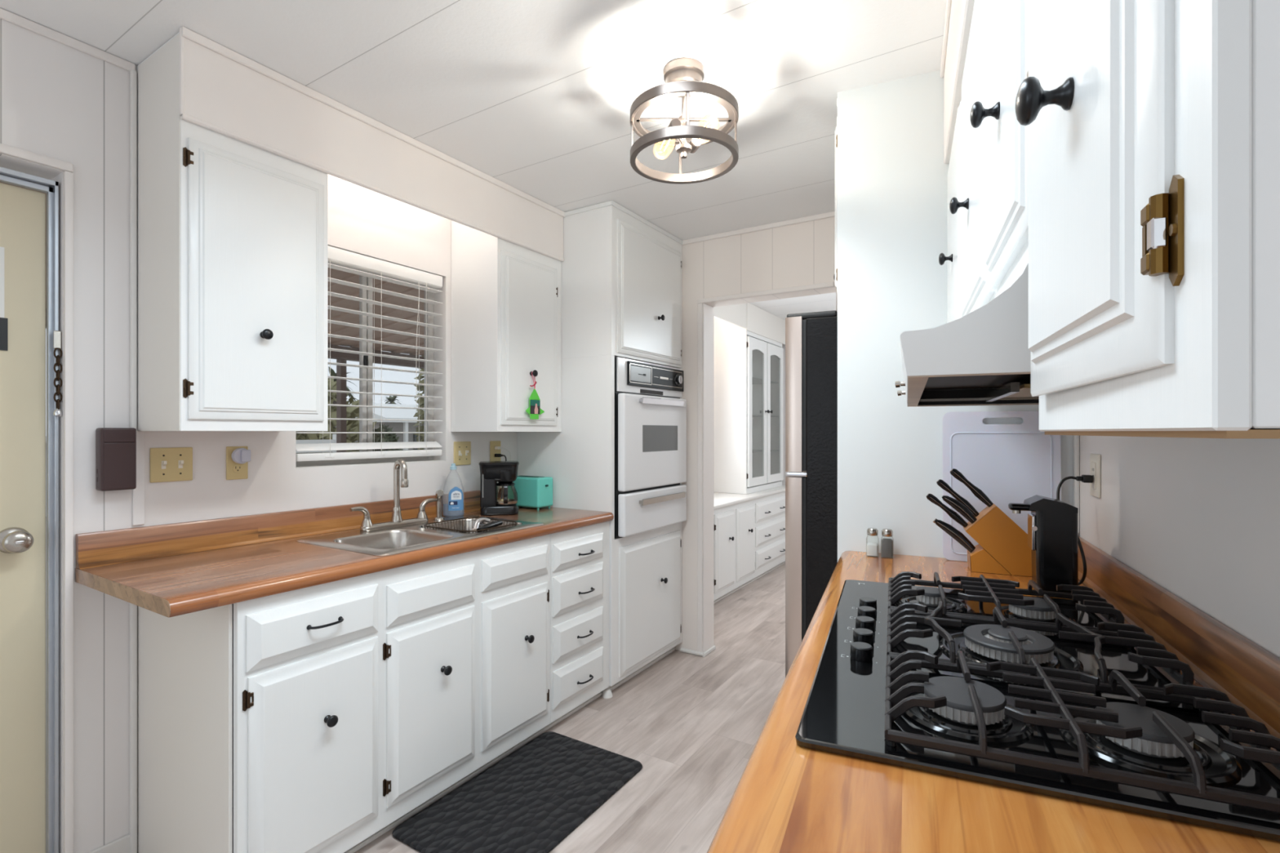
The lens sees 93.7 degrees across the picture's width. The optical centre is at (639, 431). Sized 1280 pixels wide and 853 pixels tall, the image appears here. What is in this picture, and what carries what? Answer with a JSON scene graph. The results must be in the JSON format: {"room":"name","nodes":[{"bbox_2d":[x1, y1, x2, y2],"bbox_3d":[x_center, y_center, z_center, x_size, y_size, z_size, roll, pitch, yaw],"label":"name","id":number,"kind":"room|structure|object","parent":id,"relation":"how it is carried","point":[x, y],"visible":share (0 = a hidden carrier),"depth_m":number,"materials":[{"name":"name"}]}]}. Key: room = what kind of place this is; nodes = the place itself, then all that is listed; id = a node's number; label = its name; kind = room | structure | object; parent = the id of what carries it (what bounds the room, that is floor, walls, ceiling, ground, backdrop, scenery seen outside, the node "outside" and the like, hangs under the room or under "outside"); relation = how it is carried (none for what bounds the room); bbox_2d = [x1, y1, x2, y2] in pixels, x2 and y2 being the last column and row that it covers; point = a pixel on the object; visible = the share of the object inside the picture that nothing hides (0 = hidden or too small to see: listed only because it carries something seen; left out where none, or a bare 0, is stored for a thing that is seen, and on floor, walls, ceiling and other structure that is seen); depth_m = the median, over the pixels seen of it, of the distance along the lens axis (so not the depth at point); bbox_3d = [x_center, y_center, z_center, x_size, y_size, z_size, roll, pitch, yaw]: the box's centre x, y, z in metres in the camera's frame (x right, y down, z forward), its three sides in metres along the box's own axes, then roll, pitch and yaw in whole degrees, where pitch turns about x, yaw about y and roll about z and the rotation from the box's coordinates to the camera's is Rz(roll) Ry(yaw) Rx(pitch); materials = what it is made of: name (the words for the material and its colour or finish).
{"room":"kitchen","nodes":[
{"label":"kitchen","id":0,"kind":"room"},
{"bbox_2d":[0,18,517,852],"bbox_3d":[-1.086,0.085,2.747,0.120,2.450,8.900,0,0,32],"label":"wall","id":1,"kind":"structure","parent":0,"point":[60,101],"depth_m":1.82,"materials":[{"name":"paint"}]},
{"bbox_2d":[0,166,58,852],"bbox_3d":[-1.901,0.295,1.392,0.104,2.030,0.809,0,0,32],"label":"door","id":2,"kind":"structure","parent":1,"relation":"in","point":[22,211],"depth_m":1.70,"materials":[{"name":"beige paint"}]},
{"bbox_2d":[0,246,8,351],"bbox_3d":[-1.801,-0.367,1.589,0.002,0.285,0.178,0,0,32],"label":"paper notice","id":3,"kind":"object","parent":2,"relation":"attached to","point":[2,249],"depth_m":1.66,"materials":[{"name":"white"}]},
{"bbox_2d":[0,142,73,852],"bbox_3d":[-1.869,0.268,1.373,0.012,2.085,0.860,0,0,32],"label":"trim","id":4,"kind":"structure","parent":1,"relation":"attached to","point":[68,167],"depth_m":1.72,"materials":[{"name":"paint"}]},
{"bbox_2d":[53,330,62,417],"bbox_3d":[-1.667,-0.167,1.718,0.020,0.247,0.020,0,0,32],"label":"chain","id":5,"kind":"object","parent":4,"relation":"hanging from","point":[57,412],"visible":1,"depth_m":1.72,"materials":[{"name":"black metal"}]},
{"bbox_2d":[0,7,135,71],"bbox_3d":[-2.454,-1.126,0.443,0.012,0.026,3.342,0,0,32],"label":"trim","id":6,"kind":"structure","parent":1,"relation":"attached to","point":[5,15],"depth_m":1.72,"materials":[{"name":"paint"}]},
{"bbox_2d":[88,834,130,852],"bbox_3d":[-1.603,1.275,1.798,0.012,0.070,0.142,0,0,32],"label":"baseboard","id":7,"kind":"structure","parent":1,"relation":"attached to","point":[122,845],"depth_m":1.82,"materials":[{"name":"white paint"}]},
{"bbox_2d":[95,427,136,491],"bbox_3d":[-1.575,0.082,1.805,0.050,0.187,0.086,0,0,32],"label":"door chime","id":8,"kind":"object","parent":1,"relation":"attached to","point":[115,447],"visible":1,"depth_m":1.78,"materials":[{"name":"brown plastic"}]},
{"bbox_2d":[129,69,137,852],"bbox_3d":[-1.564,0.098,1.851,0.021,2.425,0.015,0,0,32],"label":"trim","id":9,"kind":"structure","parent":1,"relation":"attached to","point":[133,73],"depth_m":1.85,"materials":[{"name":"white paint"}]},
{"bbox_2d":[132,429,144,525],"bbox_3d":[-1.561,0.141,1.868,0.007,0.298,0.030,0,0,32],"label":"trim","id":10,"kind":"structure","parent":1,"relation":"attached to","point":[138,494],"depth_m":1.87,"materials":[{"name":"paint"}]},
{"bbox_2d":[150,447,192,482],"bbox_3d":[-1.510,0.106,1.939,0.020,0.110,0.116,0,0,32],"label":"light switch","id":11,"kind":"object","parent":1,"relation":"attached to","point":[166,464],"visible":1,"depth_m":1.94,"materials":[{"name":"brown plastic"}]},
{"bbox_2d":[136,32,328,431],"bbox_3d":[-1.298,-0.570,1.950,0.365,1.136,0.432,0,0,32],"label":"upper cabinet","id":12,"kind":"object","parent":1,"relation":"attached to","point":[233,233],"visible":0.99,"depth_m":1.81,"materials":[{"name":"white paint"}]},
{"bbox_2d":[226,446,248,479],"bbox_3d":[-1.413,0.109,2.105,0.008,0.116,0.069,0,0,32],"label":"wall outlet","id":13,"kind":"object","parent":1,"relation":"attached to","point":[234,470],"visible":0.73,"depth_m":2.09,"materials":[{"name":"brown plastic"}]},
{"bbox_2d":[232,465,242,472],"bbox_3d":[-1.411,0.129,2.104,0.003,0.026,0.032,0,0,32],"label":"socket","id":14,"kind":"object","parent":13,"relation":"attached to","point":[236,468],"depth_m":2.10,"materials":[{"name":"beige plastic"}]},
{"bbox_2d":[231,448,250,463],"bbox_3d":[-1.392,0.084,2.096,0.034,0.056,0.056,0,0,32],"label":"air freshener","id":15,"kind":"object","parent":13,"relation":"attached to","point":[239,455],"visible":1,"depth_m":2.09,"materials":[{"name":"grey plastic"}]},
{"bbox_2d":[75,487,503,569],"bbox_3d":[-1.141,0.346,2.507,0.038,0.100,1.822,0,0,32],"label":"backsplash","id":16,"kind":"structure","parent":1,"relation":"attached to","point":[105,548],"depth_m":2.07,"materials":[{"name":"brown laminate"}]},
{"bbox_2d":[295,270,433,466],"bbox_3d":[-1.202,-0.302,2.632,0.043,0.885,0.706,0,0,32],"label":"window","id":17,"kind":"structure","parent":1,"relation":"in","point":[366,347],"depth_m":2.63,"materials":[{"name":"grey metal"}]},
{"bbox_2d":[295,245,442,462],"bbox_3d":[-1.144,-0.314,2.586,0.058,0.856,0.686,0,0,32],"label":"window blind","id":18,"kind":"object","parent":17,"relation":"attached to","point":[337,256],"visible":0.8,"depth_m":2.59,"materials":[{"name":"white plastic"}]},
{"bbox_2d":[295,459,445,468],"bbox_3d":[-1.154,0.139,2.602,0.080,0.006,0.706,0,0,32],"label":"trim","id":19,"kind":"structure","parent":1,"relation":"attached to","point":[430,460],"depth_m":2.53,"materials":[{"name":"white paint"}]},
{"bbox_2d":[453,441,471,465],"bbox_3d":[-0.871,0.106,2.958,0.020,0.116,0.106,0,0,32],"label":"light switch","id":20,"kind":"object","parent":1,"relation":"attached to","point":[462,450],"visible":0.91,"depth_m":2.96,"materials":[{"name":"brown plastic"}]},
{"bbox_2d":[489,440,500,461],"bbox_3d":[-0.758,0.106,3.149,0.008,0.116,0.074,0,0,32],"label":"wall outlet","id":21,"kind":"object","parent":1,"relation":"attached to","point":[492,443],"visible":0.84,"depth_m":3.14,"materials":[{"name":"brown plastic"}]},
{"bbox_2d":[494,453,506,499],"bbox_3d":[-0.718,0.247,3.106,0.043,0.266,0.109,0,0,-31],"label":"power cord","id":22,"kind":"object","parent":1,"relation":"attached to","point":[495,455],"visible":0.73,"depth_m":3.11,"materials":[{"name":"black rubber"}]},
{"bbox_2d":[494,446,511,461],"bbox_3d":[-0.719,0.228,3.151,0.085,0.304,0.035,0,0,-34],"label":"power cord","id":23,"kind":"object","parent":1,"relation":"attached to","point":[495,447],"visible":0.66,"depth_m":3.13,"materials":[{"name":"white plastic"}]},
{"bbox_2d":[451,220,560,431],"bbox_3d":[-0.640,-0.569,2.999,0.365,1.138,0.454,0,0,32],"label":"upper cabinet","id":24,"kind":"object","parent":1,"relation":"attached to","point":[506,295],"visible":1,"depth_m":2.84,"materials":[{"name":"white paint"}]},
{"bbox_2d":[525,371,544,419],"bbox_3d":[-0.507,-0.176,2.901,0.014,0.231,0.130,0,0,32],"label":"ornament","id":25,"kind":"object","parent":24,"relation":"hanging from","point":[534,411],"visible":1,"depth_m":2.89,"materials":[{"name":"green"}]},
{"bbox_2d":[530,400,540,413],"bbox_3d":[-0.506,-0.120,2.897,0.002,0.068,0.069,0,0,32],"label":"photo","id":26,"kind":"object","parent":25,"relation":"attached to","point":[535,404],"depth_m":2.90,"materials":[{"name":"multicoloured paper"}]},
{"bbox_2d":[0,0,946,319],"bbox_3d":[0.901,-1.170,1.530,4.900,0.060,9.050,0,0,32],"label":"ceiling","id":27,"kind":"structure","parent":0,"point":[536,97],"depth_m":1.89,"materials":[{"name":"white paint"}]},
{"bbox_2d":[178,26,785,344],"bbox_3d":[0.106,-1.012,3.936,0.029,0.254,5.298,0,0,32],"label":"soffit","id":28,"kind":"structure","parent":27,"relation":"attached to","point":[221,95],"depth_m":2.13,"materials":[{"name":"paint"}]},
{"bbox_2d":[181,26,564,217],"bbox_3d":[-0.839,-1.126,2.398,0.012,0.026,1.684,0,0,32],"label":"trim","id":29,"kind":"structure","parent":28,"relation":"attached to","point":[186,33],"depth_m":2.09,"materials":[{"name":"paint"}]},
{"bbox_2d":[630,57,738,183],"bbox_3d":[0.138,-0.995,1.889,0.340,0.289,0.340,0,0,32],"label":"ceiling lamp","id":30,"kind":"object","parent":27,"relation":"attached to","point":[683,77],"visible":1,"depth_m":1.83,"materials":[{"name":"grey metal"}]},
{"bbox_2d":[660,118,683,151],"bbox_3d":[0.086,-0.906,1.863,0.152,0.060,0.149,0,0,32],"label":"socket","id":31,"kind":"object","parent":30,"relation":"attached to","point":[675,122],"depth_m":1.86,"materials":[{"name":"silver"}]},
{"bbox_2d":[688,124,708,153],"bbox_3d":[0.189,-0.907,1.837,0.158,0.060,0.154,0,0,32],"label":"socket","id":32,"kind":"object","parent":30,"relation":"attached to","point":[694,144],"depth_m":1.88,"materials":[{"name":"silver"}]},
{"bbox_2d":[232,563,785,852],"bbox_3d":[0.901,1.340,1.530,4.900,0.060,9.050,0,0,32],"label":"floor","id":33,"kind":"structure","parent":0,"point":[694,724],"depth_m":2.63,"materials":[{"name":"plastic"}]},
{"bbox_2d":[137,533,550,852],"bbox_3d":[-0.953,0.874,2.210,0.673,0.872,1.236,0,0,32],"label":"base cabinet","id":34,"kind":"object","parent":33,"relation":"on","point":[361,703],"visible":1,"depth_m":1.80,"materials":[{"name":"white paint"}]},
{"bbox_2d":[75,487,613,617],"bbox_3d":[-0.885,0.366,2.345,0.643,0.140,1.824,0,0,32],"label":"countertop","id":35,"kind":"structure","parent":34,"relation":"on","point":[171,570],"depth_m":1.88,"materials":[{"name":"brown laminate"}]},
{"bbox_2d":[296,515,543,555],"bbox_3d":[-0.830,0.468,2.375,0.522,0.154,0.790,0,0,32],"label":"sink","id":36,"kind":"object","parent":35,"relation":"in","point":[393,540],"visible":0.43,"depth_m":2.34,"materials":[{"name":"silver metal"}]},
{"bbox_2d":[349,458,437,531],"bbox_3d":[-0.992,0.251,2.475,0.101,0.280,0.405,0,0,32],"label":"faucet","id":37,"kind":"object","parent":36,"relation":"on","point":[396,521],"visible":1,"depth_m":2.48,"materials":[{"name":"silver metal"}]},
{"bbox_2d":[433,489,444,519],"bbox_3d":[-0.896,0.324,2.676,0.047,0.135,0.056,0,0,-31],"label":"sprayer","id":38,"kind":"object","parent":36,"relation":"on","point":[438,495],"visible":0.95,"depth_m":2.67,"materials":[{"name":"silver metal"}]},
{"bbox_2d":[423,517,517,533],"bbox_3d":[-0.709,0.449,2.520,0.316,0.128,0.286,0,0,32],"label":"dish rack","id":39,"kind":"object","parent":36,"relation":"in","point":[465,518],"visible":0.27,"depth_m":2.54,"materials":[{"name":"brown metal"}]},
{"bbox_2d":[472,517,502,532],"bbox_3d":[-0.644,0.387,2.496,0.092,0.054,0.148,0,0,32],"label":"utensil","id":40,"kind":"object","parent":39,"relation":"in","point":[477,524],"visible":0.97,"depth_m":2.50,"materials":[{"name":"silver plastic"}]},
{"bbox_2d":[443,463,463,516],"bbox_3d":[-0.873,0.272,2.807,0.098,0.248,0.059,0,0,-17],"label":"soap bottle","id":41,"kind":"object","parent":35,"relation":"on","point":[455,506],"visible":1,"depth_m":2.79,"materials":[{"name":"blue plastic"}]},
{"bbox_2d":[449,463,457,469],"bbox_3d":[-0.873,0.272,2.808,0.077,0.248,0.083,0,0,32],"label":"cap","id":42,"kind":"object","parent":41,"relation":"on","point":[453,466],"depth_m":2.80,"materials":[{"name":"white"}]},
{"bbox_2d":[479,461,519,515],"bbox_3d":[-0.680,0.270,2.897,0.186,0.251,0.166,0,0,-13],"label":"coffee maker","id":43,"kind":"object","parent":35,"relation":"on","point":[505,473],"visible":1,"depth_m":2.84,"materials":[{"name":"black plastic"}]},
{"bbox_2d":[507,475,552,510],"bbox_3d":[-0.571,0.314,3.124,0.236,0.163,0.118,0,0,32],"label":"toaster","id":44,"kind":"object","parent":35,"relation":"on","point":[533,491],"visible":0.83,"depth_m":3.06,"materials":[{"name":"teal plastic"}]},
{"bbox_2d":[391,731,642,852],"bbox_3d":[-0.398,1.302,2.149,0.501,0.013,0.788,0,0,32],"label":"floor mat","id":45,"kind":"object","parent":33,"relation":"on","point":[531,799],"visible":1,"depth_m":2.10,"materials":[{"name":"black rubber"}]},
{"bbox_2d":[541,521,608,733],"bbox_3d":[-0.504,0.874,2.920,0.662,0.872,0.440,0,0,32],"label":"base cabinet","id":46,"kind":"object","parent":33,"relation":"on","point":[580,557],"visible":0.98,"depth_m":2.73,"materials":[{"name":"white paint"}]},
{"bbox_2d":[517,200,682,698],"bbox_3d":[-0.194,0.086,3.411,0.684,2.449,0.763,0,0,32],"label":"tall cabinet","id":47,"kind":"object","parent":33,"relation":"on","point":[621,273],"visible":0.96,"depth_m":3.08,"materials":[{"name":"white paint"}]},
{"bbox_2d":[614,356,686,538],"bbox_3d":[-0.124,0.077,3.388,0.590,0.905,0.692,0,0,32],"label":"wall oven","id":48,"kind":"object","parent":47,"relation":"in","point":[651,413],"visible":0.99,"depth_m":3.17,"materials":[{"name":"white metal"}]},
{"bbox_2d":[630,364,650,382],"bbox_3d":[0.005,-0.301,3.144,0.002,0.078,0.200,0,0,32],"label":"clock","id":49,"kind":"object","parent":48,"relation":"on","point":[638,373],"depth_m":3.14,"materials":[{"name":"grey metal"}]},
{"bbox_2d":[714,484,785,603],"bbox_3d":[0.717,0.929,5.072,0.461,0.762,2.735,0,0,32],"label":"sideboard","id":50,"kind":"object","parent":33,"relation":"on","point":[749,529],"visible":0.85,"depth_m":5.01,"materials":[{"name":"white paint"}]},
{"bbox_2d":[714,316,783,493],"bbox_3d":[1.073,-0.296,5.728,0.366,1.686,0.955,0,0,32],"label":"china cabinet","id":51,"kind":"object","parent":50,"relation":"on","point":[748,366],"visible":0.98,"depth_m":5.39,"materials":[{"name":"white paint"}]},
{"bbox_2d":[714,484,785,509],"bbox_3d":[0.704,0.562,5.080,0.430,0.028,2.735,0,0,32],"label":"countertop","id":52,"kind":"structure","parent":50,"relation":"on","point":[721,500],"depth_m":5.10,"materials":[{"name":"white paint"}]},
{"bbox_2d":[785,310,837,677],"bbox_3d":[0.980,0.441,2.355,0.804,1.738,0.704,0,0,24],"label":"refrigerator","id":53,"kind":"object","parent":33,"relation":"on","point":[811,343],"visible":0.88,"depth_m":2.14,"materials":[{"name":"black metal"}]},
{"bbox_3d":[0.601,0.874,1.044,0.658,0.873,1.817,0,0,24],"label":"base cabinet","id":54,"kind":"object","parent":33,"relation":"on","visible":0},
{"bbox_2d":[706,536,1279,852],"bbox_3d":[0.594,0.368,1.026,0.658,0.136,1.858,0,0,24],"label":"countertop","id":55,"kind":"structure","parent":54,"relation":"on","point":[788,797],"depth_m":0.66,"materials":[{"name":"laminate"}]},
{"bbox_2d":[866,528,879,557],"bbox_3d":[0.742,0.351,1.914,0.037,0.088,0.037,0,0,24],"label":"salt shaker","id":56,"kind":"object","parent":55,"relation":"on","point":[872,548],"visible":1,"depth_m":1.90,"materials":[{"name":"white glass"}]},
{"bbox_2d":[880,528,893,558],"bbox_3d":[0.781,0.351,1.896,0.037,0.088,0.037,0,0,24],"label":"pepper shaker","id":57,"kind":"object","parent":55,"relation":"on","point":[886,544],"visible":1,"depth_m":1.88,"materials":[{"name":"clear glass"}]},
{"bbox_2d":[963,502,1031,576],"bbox_3d":[1.049,0.300,1.698,0.234,0.189,0.095,0,0,24],"label":"knife block","id":58,"kind":"object","parent":55,"relation":"on","point":[1002,548],"visible":0.83,"depth_m":1.67,"materials":[{"name":"brown wood"}]},
{"bbox_2d":[925,493,968,527],"bbox_3d":[0.905,0.232,1.770,0.111,0.096,0.016,0,0,24],"label":"kitchen knife","id":59,"kind":"object","parent":58,"relation":"in","point":[953,514],"visible":1,"depth_m":1.76,"materials":[{"name":"black plastic"}]},
{"bbox_2d":[933,518,975,552],"bbox_3d":[0.911,0.301,1.742,0.110,0.094,0.016,0,0,24],"label":"kitchen knife","id":60,"kind":"object","parent":58,"relation":"in","point":[958,536],"visible":1,"depth_m":1.73,"materials":[{"name":"black plastic"}]},
{"bbox_2d":[936,479,979,516],"bbox_3d":[0.940,0.196,1.776,0.113,0.108,0.016,0,0,24],"label":"kitchen knife","id":61,"kind":"object","parent":58,"relation":"in","point":[940,483],"visible":0.88,"depth_m":1.77,"materials":[{"name":"black plastic"}]},
{"bbox_2d":[942,495,977,524],"bbox_3d":[0.920,0.225,1.730,0.090,0.078,0.016,0,0,24],"label":"kitchen knife","id":62,"kind":"object","parent":58,"relation":"in","point":[957,505],"visible":1,"depth_m":1.72,"materials":[{"name":"black plastic"}]},
{"bbox_2d":[950,468,993,506],"bbox_3d":[0.963,0.162,1.744,0.111,0.109,0.016,0,0,24],"label":"kitchen knife","id":63,"kind":"object","parent":58,"relation":"in","point":[977,492],"visible":1,"depth_m":1.74,"materials":[{"name":"black plastic"}]},
{"bbox_2d":[942,410,1061,561],"bbox_3d":[1.081,0.167,1.803,0.306,0.457,0.029,0,0,24],"label":"cutting board","id":64,"kind":"object","parent":55,"relation":"on","point":[1009,464],"visible":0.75,"depth_m":1.80,"materials":[{"name":"white plastic"}]},
{"bbox_2d":[795,571,1279,841],"bbox_3d":[0.609,0.366,1.057,0.531,0.058,0.883,0,0,23],"label":"gas cooktop","id":65,"kind":"object","parent":55,"relation":"in","point":[987,681],"visible":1,"depth_m":0.79,"materials":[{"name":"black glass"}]},
{"bbox_2d":[1008,475,1093,592],"bbox_3d":[1.053,0.255,1.536,0.141,0.281,0.272,0,0,44],"label":"can opener","id":66,"kind":"object","parent":55,"relation":"on","point":[1053,539],"visible":0.88,"depth_m":1.44,"materials":[{"name":"black plastic"}]},
{"bbox_2d":[675,216,837,651],"bbox_3d":[1.245,0.085,3.038,3.520,2.450,0.130,0,0,32],"label":"wall","id":67,"kind":"structure","parent":0,"point":[801,254],"depth_m":3.46,"materials":[{"name":"white paint"}]},
{"bbox_2d":[680,645,715,657],"bbox_3d":[0.347,1.298,3.587,0.156,0.024,0.153,0,0,32],"label":"baseboard","id":68,"kind":"structure","parent":67,"relation":"attached to","point":[682,650],"depth_m":3.53,"materials":[{"name":"white paint"}]},
{"bbox_2d":[682,211,835,244],"bbox_3d":[0.988,-1.127,3.114,1.735,0.026,0.012,0,0,32],"label":"trim","id":69,"kind":"structure","parent":67,"relation":"attached to","point":[832,214],"depth_m":3.31,"materials":[{"name":"paint"}]},
{"bbox_2d":[697,281,834,652],"bbox_3d":[0.708,0.256,3.372,0.785,2.068,0.145,0,0,32],"label":"trim","id":70,"kind":"structure","parent":67,"relation":"attached to","point":[705,312],"depth_m":3.52,"materials":[{"name":"paint"}]},
{"bbox_2d":[782,319,806,484],"bbox_3d":[3.077,0.085,5.300,4.220,2.450,0.150,0,0,32],"label":"wall","id":71,"kind":"structure","parent":0,"point":[783,344],"depth_m":6.21,"materials":[{"name":"paint"}]},
{"bbox_2d":[837,69,1078,561],"bbox_3d":[0.972,0.085,1.888,0.669,2.450,0.020,0,0,24],"label":"wall partition","id":72,"kind":"structure","parent":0,"point":[892,172],"depth_m":1.95,"materials":[{"name":"white paint"}]},
{"bbox_2d":[943,0,974,164],"bbox_3d":[0.745,-0.989,0.986,0.350,0.301,1.808,0,0,24],"label":"wall","id":73,"kind":"structure","parent":0,"point":[962,11],"depth_m":1.50,"materials":[{"name":"paint"}]},
{"bbox_2d":[940,0,951,77],"bbox_3d":[0.581,-1.126,1.059,0.011,0.026,1.808,0,0,24],"label":"trim","id":74,"kind":"structure","parent":73,"relation":"attached to","point":[948,2],"depth_m":1.69,"materials":[{"name":"paint"}]},
{"bbox_2d":[1078,435,1279,658],"bbox_3d":[0.495,0.085,-0.155,0.120,2.450,5.920,0,0,24],"label":"wall","id":75,"kind":"structure","parent":0,"point":[1198,518],"depth_m":1.02,"materials":[{"name":"paint"}]},
{"bbox_2d":[833,97,837,292],"bbox_3d":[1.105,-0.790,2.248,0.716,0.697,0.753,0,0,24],"label":"trim","id":76,"kind":"structure","parent":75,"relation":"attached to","point":[835,276],"depth_m":2.07,"materials":[{"name":"white paint"}]},
{"bbox_2d":[894,261,1039,406],"bbox_3d":[0.715,-0.132,1.075,0.473,0.130,0.945,0,0,24],"label":"range hood","id":77,"kind":"object","parent":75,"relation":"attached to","point":[982,357],"visible":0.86,"depth_m":0.71,"materials":[{"name":"white metal"}]},
{"bbox_2d":[938,0,1028,322],"bbox_3d":[0.822,-0.517,1.194,0.376,0.638,1.364,0,0,24],"label":"upper cabinet","id":78,"kind":"object","parent":75,"relation":"attached to","point":[988,171],"visible":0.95,"depth_m":0.90,"materials":[{"name":"white paint"}]},
{"bbox_2d":[1073,435,1079,533],"bbox_3d":[1.264,0.146,1.737,0.013,0.296,0.014,0,0,24],"label":"trim","id":79,"kind":"structure","parent":75,"relation":"attached to","point":[1076,437],"depth_m":1.73,"materials":[{"name":"white paint"}]},
{"bbox_2d":[1089,453,1100,497],"bbox_3d":[1.195,0.115,1.577,0.008,0.113,0.079,0,0,24],"label":"wall outlet","id":80,"kind":"object","parent":75,"relation":"attached to","point":[1095,459],"visible":0.98,"depth_m":1.56,"materials":[{"name":"white plastic"}]},
{"bbox_2d":[1091,462,1095,489],"bbox_3d":[1.192,0.115,1.577,0.002,0.070,0.036,0,0,24],"label":"socket","id":81,"kind":"object","parent":80,"relation":"attached to","point":[1093,464],"depth_m":1.57,"materials":[{"name":"white plastic"}]},
{"bbox_2d":[1014,0,1279,439],"bbox_3d":[0.462,-0.417,0.390,0.380,0.840,0.390,0,0,24],"label":"upper cabinet","id":82,"kind":"object","parent":75,"relation":"attached to","point":[1154,125],"visible":1,"depth_m":0.32,"materials":[{"name":"white paint"}]},
{"bbox_2d":[1077,536,1279,738],"bbox_3d":[0.876,0.348,0.893,0.034,0.096,1.844,0,0,24],"label":"backsplash","id":83,"kind":"structure","parent":75,"relation":"attached to","point":[1220,659],"depth_m":0.99,"materials":[{"name":"laminate"}]},
{"label":"outside","id":84,"kind":"structure","parent":0,"visible":0},
{"bbox_2d":[45,516,46,852],"bbox_3d":[-15.887,2.035,33.575,57.400,0.050,80.000,0,0,32],"label":"ground","id":85,"kind":"structure","parent":84,"point":[46,517],"depth_m":4.77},
{"bbox_2d":[45,435,46,516],"bbox_3d":[-14.503,1.060,17.715,5.000,1.900,7.000,0,0,32],"label":"house","id":86,"kind":"structure","parent":85,"relation":"on","point":[46,436],"depth_m":14.23,"materials":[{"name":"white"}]},
{"bbox_2d":[0,182,424,452],"bbox_3d":[-1.187,0.430,5.466,2.900,3.160,10.000,0,0,32],"label":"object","id":87,"kind":"object","parent":85,"relation":"on","point":[335,329],"visible":0.11,"depth_m":5.07,"materials":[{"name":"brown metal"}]},
{"bbox_2d":[295,434,336,453],"bbox_3d":[-4.359,1.020,7.202,0.080,1.980,1.570,0,0,32],"label":"fence","id":88,"kind":"object","parent":85,"relation":"on","point":[333,440],"visible":0.02,"depth_m":7.60,"materials":[{"name":"white"}]},
{"bbox_2d":[295,375,377,462],"bbox_3d":[-7.645,0.322,13.218,3.230,3.404,3.186,0,0,32],"label":"shade tree","id":89,"kind":"object","parent":85,"relation":"on","point":[352,412],"visible":0.1,"depth_m":13.10,"materials":[{"name":"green plant"}]},
{"bbox_2d":[328,366,358,404],"bbox_3d":[-12.761,-0.311,24.980,1.816,4.658,1.893,0,0,3],"label":"palm tree","id":90,"kind":"object","parent":85,"relation":"on","point":[332,372],"visible":0.16,"depth_m":24.81,"materials":[{"name":"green plant"}]},
{"bbox_2d":[334,402,424,450],"bbox_3d":[-7.453,0.535,21.615,4.400,2.950,6.900,0,0,32],"label":"house","id":91,"kind":"structure","parent":85,"relation":"on","point":[387,413],"depth_m":18.58,"materials":[{"name":"grey paint"}]},
{"bbox_2d":[373,423,403,451],"bbox_3d":[-7.100,0.924,16.556,0.972,2.340,1.005,0,0,32],"label":"bush","id":92,"kind":"object","parent":85,"relation":"on","point":[386,437],"visible":0.13,"depth_m":16.39,"materials":[{"name":"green plant"}]},
{"bbox_2d":[379,395,400,404],"bbox_3d":[-12.151,0.069,29.427,1.393,3.895,1.576,0,0,32],"label":"palm tree","id":93,"kind":"object","parent":85,"relation":"on","point":[391,399],"visible":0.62,"depth_m":29.39,"materials":[{"name":"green plant"}]},
{"bbox_2d":[413,355,424,449],"bbox_3d":[-5.139,0.002,14.389,0.566,4.233,0.552,0,0,32],"label":"cypress tree","id":94,"kind":"object","parent":85,"relation":"on","point":[421,376],"visible":0.15,"depth_m":14.28,"materials":[{"name":"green plant"}]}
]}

